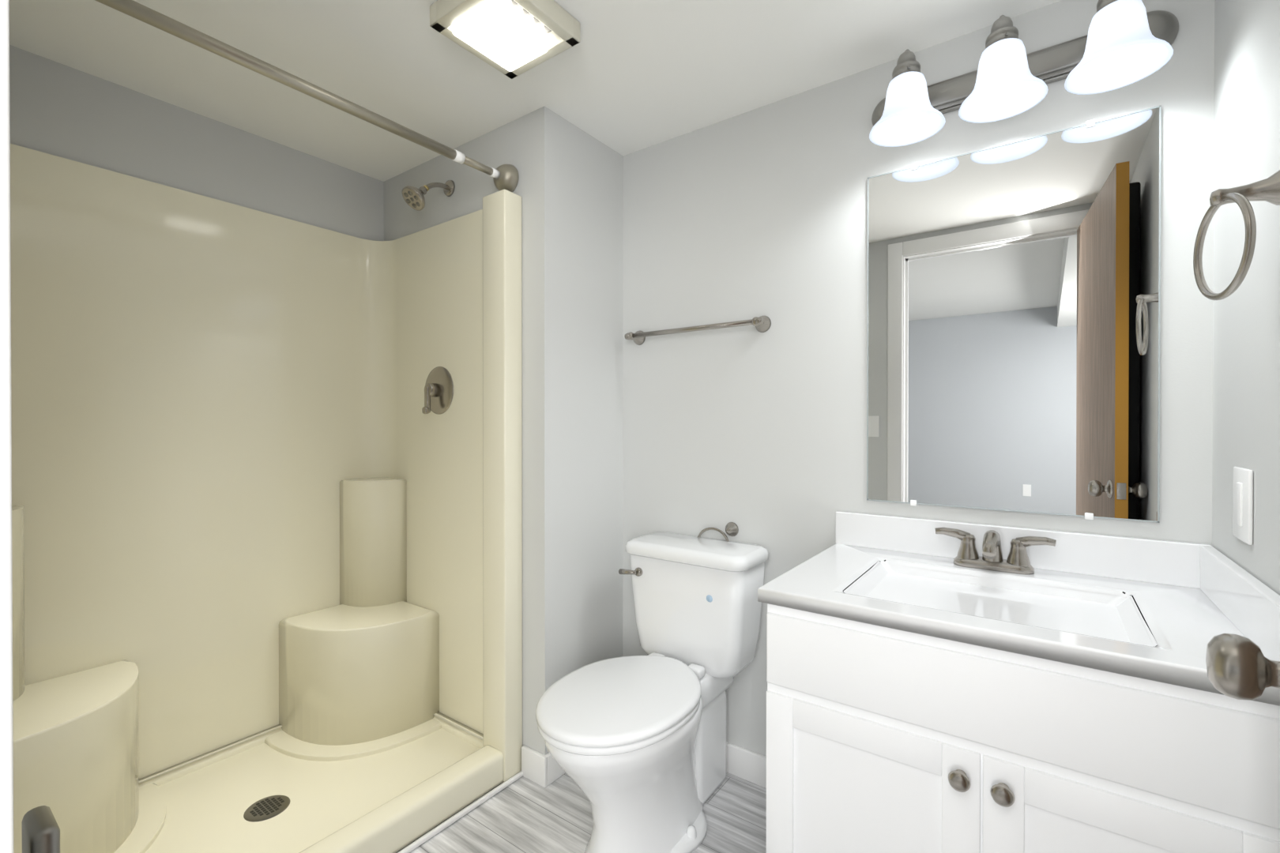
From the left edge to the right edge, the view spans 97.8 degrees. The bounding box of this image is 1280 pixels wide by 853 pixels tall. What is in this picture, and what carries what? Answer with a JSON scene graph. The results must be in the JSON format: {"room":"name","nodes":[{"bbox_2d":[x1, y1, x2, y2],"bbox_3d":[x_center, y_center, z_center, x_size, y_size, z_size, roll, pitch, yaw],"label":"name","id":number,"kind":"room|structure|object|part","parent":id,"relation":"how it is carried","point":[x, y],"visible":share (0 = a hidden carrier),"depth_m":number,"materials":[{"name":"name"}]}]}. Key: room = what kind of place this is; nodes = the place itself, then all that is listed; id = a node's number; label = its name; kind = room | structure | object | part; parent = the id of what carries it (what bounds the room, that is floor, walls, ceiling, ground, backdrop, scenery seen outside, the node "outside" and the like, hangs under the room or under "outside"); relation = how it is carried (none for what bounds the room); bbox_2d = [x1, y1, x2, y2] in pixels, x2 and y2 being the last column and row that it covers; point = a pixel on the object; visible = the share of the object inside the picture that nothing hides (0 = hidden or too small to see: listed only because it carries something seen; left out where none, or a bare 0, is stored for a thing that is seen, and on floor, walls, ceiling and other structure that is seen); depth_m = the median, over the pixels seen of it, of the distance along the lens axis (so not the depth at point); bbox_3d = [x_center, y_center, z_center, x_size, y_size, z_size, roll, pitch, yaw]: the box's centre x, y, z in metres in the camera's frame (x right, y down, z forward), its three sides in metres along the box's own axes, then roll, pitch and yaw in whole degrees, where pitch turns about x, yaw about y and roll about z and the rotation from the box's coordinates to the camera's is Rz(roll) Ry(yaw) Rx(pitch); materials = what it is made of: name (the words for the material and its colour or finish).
{"room":"bathroom","nodes":[
{"label":"bathroom","id":0,"kind":"room"},
{"bbox_2d":[9,45,383,240],"bbox_3d":[-1.494,0.062,1.820,0.110,2.150,1.315,0,0,36],"label":"wall","id":1,"kind":"structure","parent":0,"point":[59,110],"depth_m":1.76,"materials":[{"name":"grey paint"}]},
{"bbox_2d":[383,106,623,755],"bbox_3d":[-0.576,0.060,2.286,1.050,2.150,0.516,0,0,36],"label":"wall","id":2,"kind":"structure","parent":0,"point":[568,190],"depth_m":1.88,"materials":[{"name":"grey paint"}]},
{"bbox_2d":[535,752,565,787],"bbox_3d":[-0.188,1.089,1.920,0.022,0.095,0.399,0,0,36],"label":"baseboard","id":3,"kind":"structure","parent":2,"relation":"attached to","point":[542,770],"depth_m":1.77,"materials":[{"name":"white wood"}]},
{"bbox_2d":[9,0,1061,181],"bbox_3d":[-0.282,-1.040,1.256,2.729,0.060,1.831,0,0,36],"label":"ceiling","id":4,"kind":"structure","parent":0,"point":[623,77],"depth_m":1.54,"materials":[{"name":"paint"}]},
{"bbox_2d":[429,0,579,79],"bbox_3d":[-0.327,-0.978,1.368,0.256,0.064,0.256,0,0,36],"label":"ceiling fan light","id":5,"kind":"object","parent":4,"relation":"attached to","point":[511,39],"visible":1,"depth_m":1.35,"materials":[{"name":"off-white plastic"},{"name":"frosted glowing diffuser"},{"name":"black plastic"}]},
{"bbox_2d":[396,772,766,852],"bbox_3d":[-0.282,1.170,1.266,2.729,0.060,1.831,0,0,36],"label":"floor","id":6,"kind":"structure","parent":0,"point":[522,815],"depth_m":1.60,"materials":[{"name":"plastic"}]},
{"bbox_2d":[10,0,523,852],"bbox_3d":[-1.070,0.118,1.581,0.853,2.041,1.204,0,0,36],"label":"shower","id":7,"kind":"object","parent":6,"relation":"on","point":[266,510],"visible":0.98,"depth_m":1.80,"materials":[{"name":"beige plastic"}]},
{"bbox_3d":[-0.788,-0.819,1.373,0.096,0.096,1.204,0,0,36],"label":"rod","id":8,"kind":"part","parent":7,"relation":"part of","materials":[{"name":"silver metal"}]},
{"bbox_3d":[-0.712,1.131,1.364,0.014,0.016,1.142,0,0,36],"label":"curb trim","id":9,"kind":"part","parent":7,"relation":"part of","materials":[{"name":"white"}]},
{"bbox_2d":[535,532,767,852],"bbox_3d":[0.022,0.756,1.577,0.436,0.765,0.737,0,0,36],"label":"toilet","id":10,"kind":"object","parent":6,"relation":"on","point":[636,746],"visible":0.98,"depth_m":1.55,"materials":[{"name":"white ceramic"}]},
{"bbox_3d":[-0.037,0.720,1.494,0.380,0.044,0.533,0,0,36],"label":"seat","id":11,"kind":"part","parent":10,"relation":"part of","materials":[{"name":"white plastic"}]},
{"bbox_3d":[-0.031,0.468,1.800,0.077,0.028,0.028,0,0,36],"label":"lever","id":12,"kind":"part","parent":10,"relation":"part of","materials":[{"name":"silver metal"}]},
{"bbox_3d":[0.175,0.394,1.786,0.436,0.043,0.216,0,0,36],"label":"lid","id":13,"kind":"part","parent":10,"relation":"part of","materials":[{"name":"white ceramic"}]},
{"bbox_3d":[0.178,0.587,1.791,0.412,0.342,0.202,0,0,36],"label":"tank","id":14,"kind":"part","parent":10,"relation":"part of","materials":[{"name":"white ceramic"}]},
{"bbox_2d":[757,511,1279,852],"bbox_3d":[0.720,0.693,1.171,0.775,0.894,0.582,0,0,36],"label":"bathroom vanity","id":15,"kind":"object","parent":6,"relation":"on","point":[939,687],"visible":1,"depth_m":1.00,"materials":[{"name":"white painted wood"},{"name":"cultured marble"},{"name":"brushed nickel"}]},
{"bbox_2d":[934,527,1056,575],"bbox_3d":[0.820,0.293,1.304,0.245,0.094,0.150,0,0,36],"label":"faucet","id":16,"kind":"object","parent":15,"relation":"on","point":[968,562],"depth_m":1.31,"materials":[{"name":"silver metal"}]},
{"bbox_2d":[622,0,1214,756],"bbox_3d":[0.648,0.063,1.650,1.679,2.150,0.110,0,0,36],"label":"wall","id":17,"kind":"structure","parent":0,"point":[755,434],"depth_m":1.70,"materials":[{"name":"grey paint"}]},
{"bbox_2d":[624,315,771,345],"bbox_3d":[0.175,-0.325,1.882,0.537,0.054,0.065,0,0,36],"label":"towel bar","id":18,"kind":"object","parent":17,"relation":"attached to","point":[762,324],"visible":1,"depth_m":1.82,"materials":[{"name":"silver metal"}]},
{"bbox_2d":[697,522,738,542],"bbox_3d":[0.256,0.348,1.847,0.138,0.070,0.032,0,0,36],"label":"paper holder","id":19,"kind":"object","parent":17,"relation":"attached to","point":[732,528],"visible":0.85,"depth_m":1.82,"materials":[{"name":"silver metal"}]},
{"bbox_2d":[726,741,766,788],"bbox_3d":[0.252,1.090,1.864,0.792,0.095,0.014,0,0,36],"label":"baseboard","id":20,"kind":"structure","parent":17,"relation":"attached to","point":[747,765],"depth_m":1.79,"materials":[{"name":"white wood"}]},
{"bbox_2d":[866,105,1161,523],"bbox_3d":[0.889,-0.246,1.399,0.610,0.922,0.008,0,0,36],"label":"mirror","id":21,"kind":"object","parent":17,"relation":"attached to","point":[1013,326],"visible":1,"depth_m":1.36,"materials":[{"name":"clear glass"}]},
{"bbox_2d":[869,0,1178,146],"bbox_3d":[0.842,-0.845,1.297,0.626,0.210,0.224,0,0,36],"label":"sconce","id":22,"kind":"object","parent":17,"relation":"attached to","point":[1123,43],"visible":1,"depth_m":1.27,"materials":[{"name":"white glass"}]},
{"bbox_2d":[1212,0,1279,594],"bbox_3d":[0.747,0.069,0.448,0.110,2.150,1.721,0,0,36],"label":"wall","id":23,"kind":"structure","parent":0,"point":[1246,374],"depth_m":0.97,"materials":[{"name":"grey paint"}]},
{"bbox_2d":[1193,169,1279,300],"bbox_3d":[0.914,-0.288,0.846,0.087,0.184,0.156,0,0,36],"label":"towel ring","id":24,"kind":"object","parent":23,"relation":"attached to","point":[1267,190],"visible":1,"depth_m":0.83,"materials":[{"name":"silver metal"}]},
{"bbox_2d":[1232,466,1253,545],"bbox_3d":[1.062,0.137,0.986,0.009,0.128,0.098,0,0,36],"label":"switch plate","id":25,"kind":"object","parent":23,"relation":"attached to","point":[1243,508],"visible":1,"depth_m":0.97,"materials":[{"name":"white plastic"}]},
{"bbox_3d":[-1.159,0.067,0.833,1.590,2.150,0.110,0,0,36],"label":"wall","id":26,"kind":"structure","parent":0,"visible":0},
{"bbox_2d":[0,0,13,852],"bbox_3d":[-0.152,0.085,0.180,0.927,2.120,0.012,0,0,36],"label":"door frame","id":27,"kind":"structure","parent":26,"relation":"attached to","point":[6,775],"depth_m":0.41,"materials":[{"name":"white"}]},
{"bbox_2d":[21,805,60,852],"bbox_3d":[-0.651,0.480,0.577,0.068,0.127,0.066,0,0,36],"label":"hook","id":28,"kind":"object","parent":26,"relation":"attached to","point":[40,831],"visible":1,"depth_m":0.58,"materials":[{"name":"silver metal"}]},
{"bbox_3d":[-0.188,0.115,0.131,0.807,2.060,0.112,0,0,36],"label":"door frame","id":29,"kind":"structure","parent":0,"visible":0},
{"bbox_3d":[0.395,0.124,0.250,0.112,2.025,0.760,0,0,36],"label":"door leaf","id":30,"kind":"structure","parent":29,"relation":"attached to","visible":0},
{"bbox_2d":[1205,633,1279,700],"bbox_3d":[0.616,0.227,0.499,0.158,0.064,0.100,0,0,36],"label":"door knob","id":31,"kind":"object","parent":30,"relation":"attached to","point":[1240,668],"depth_m":0.51,"materials":[{"name":"silver metal"}]}
]}

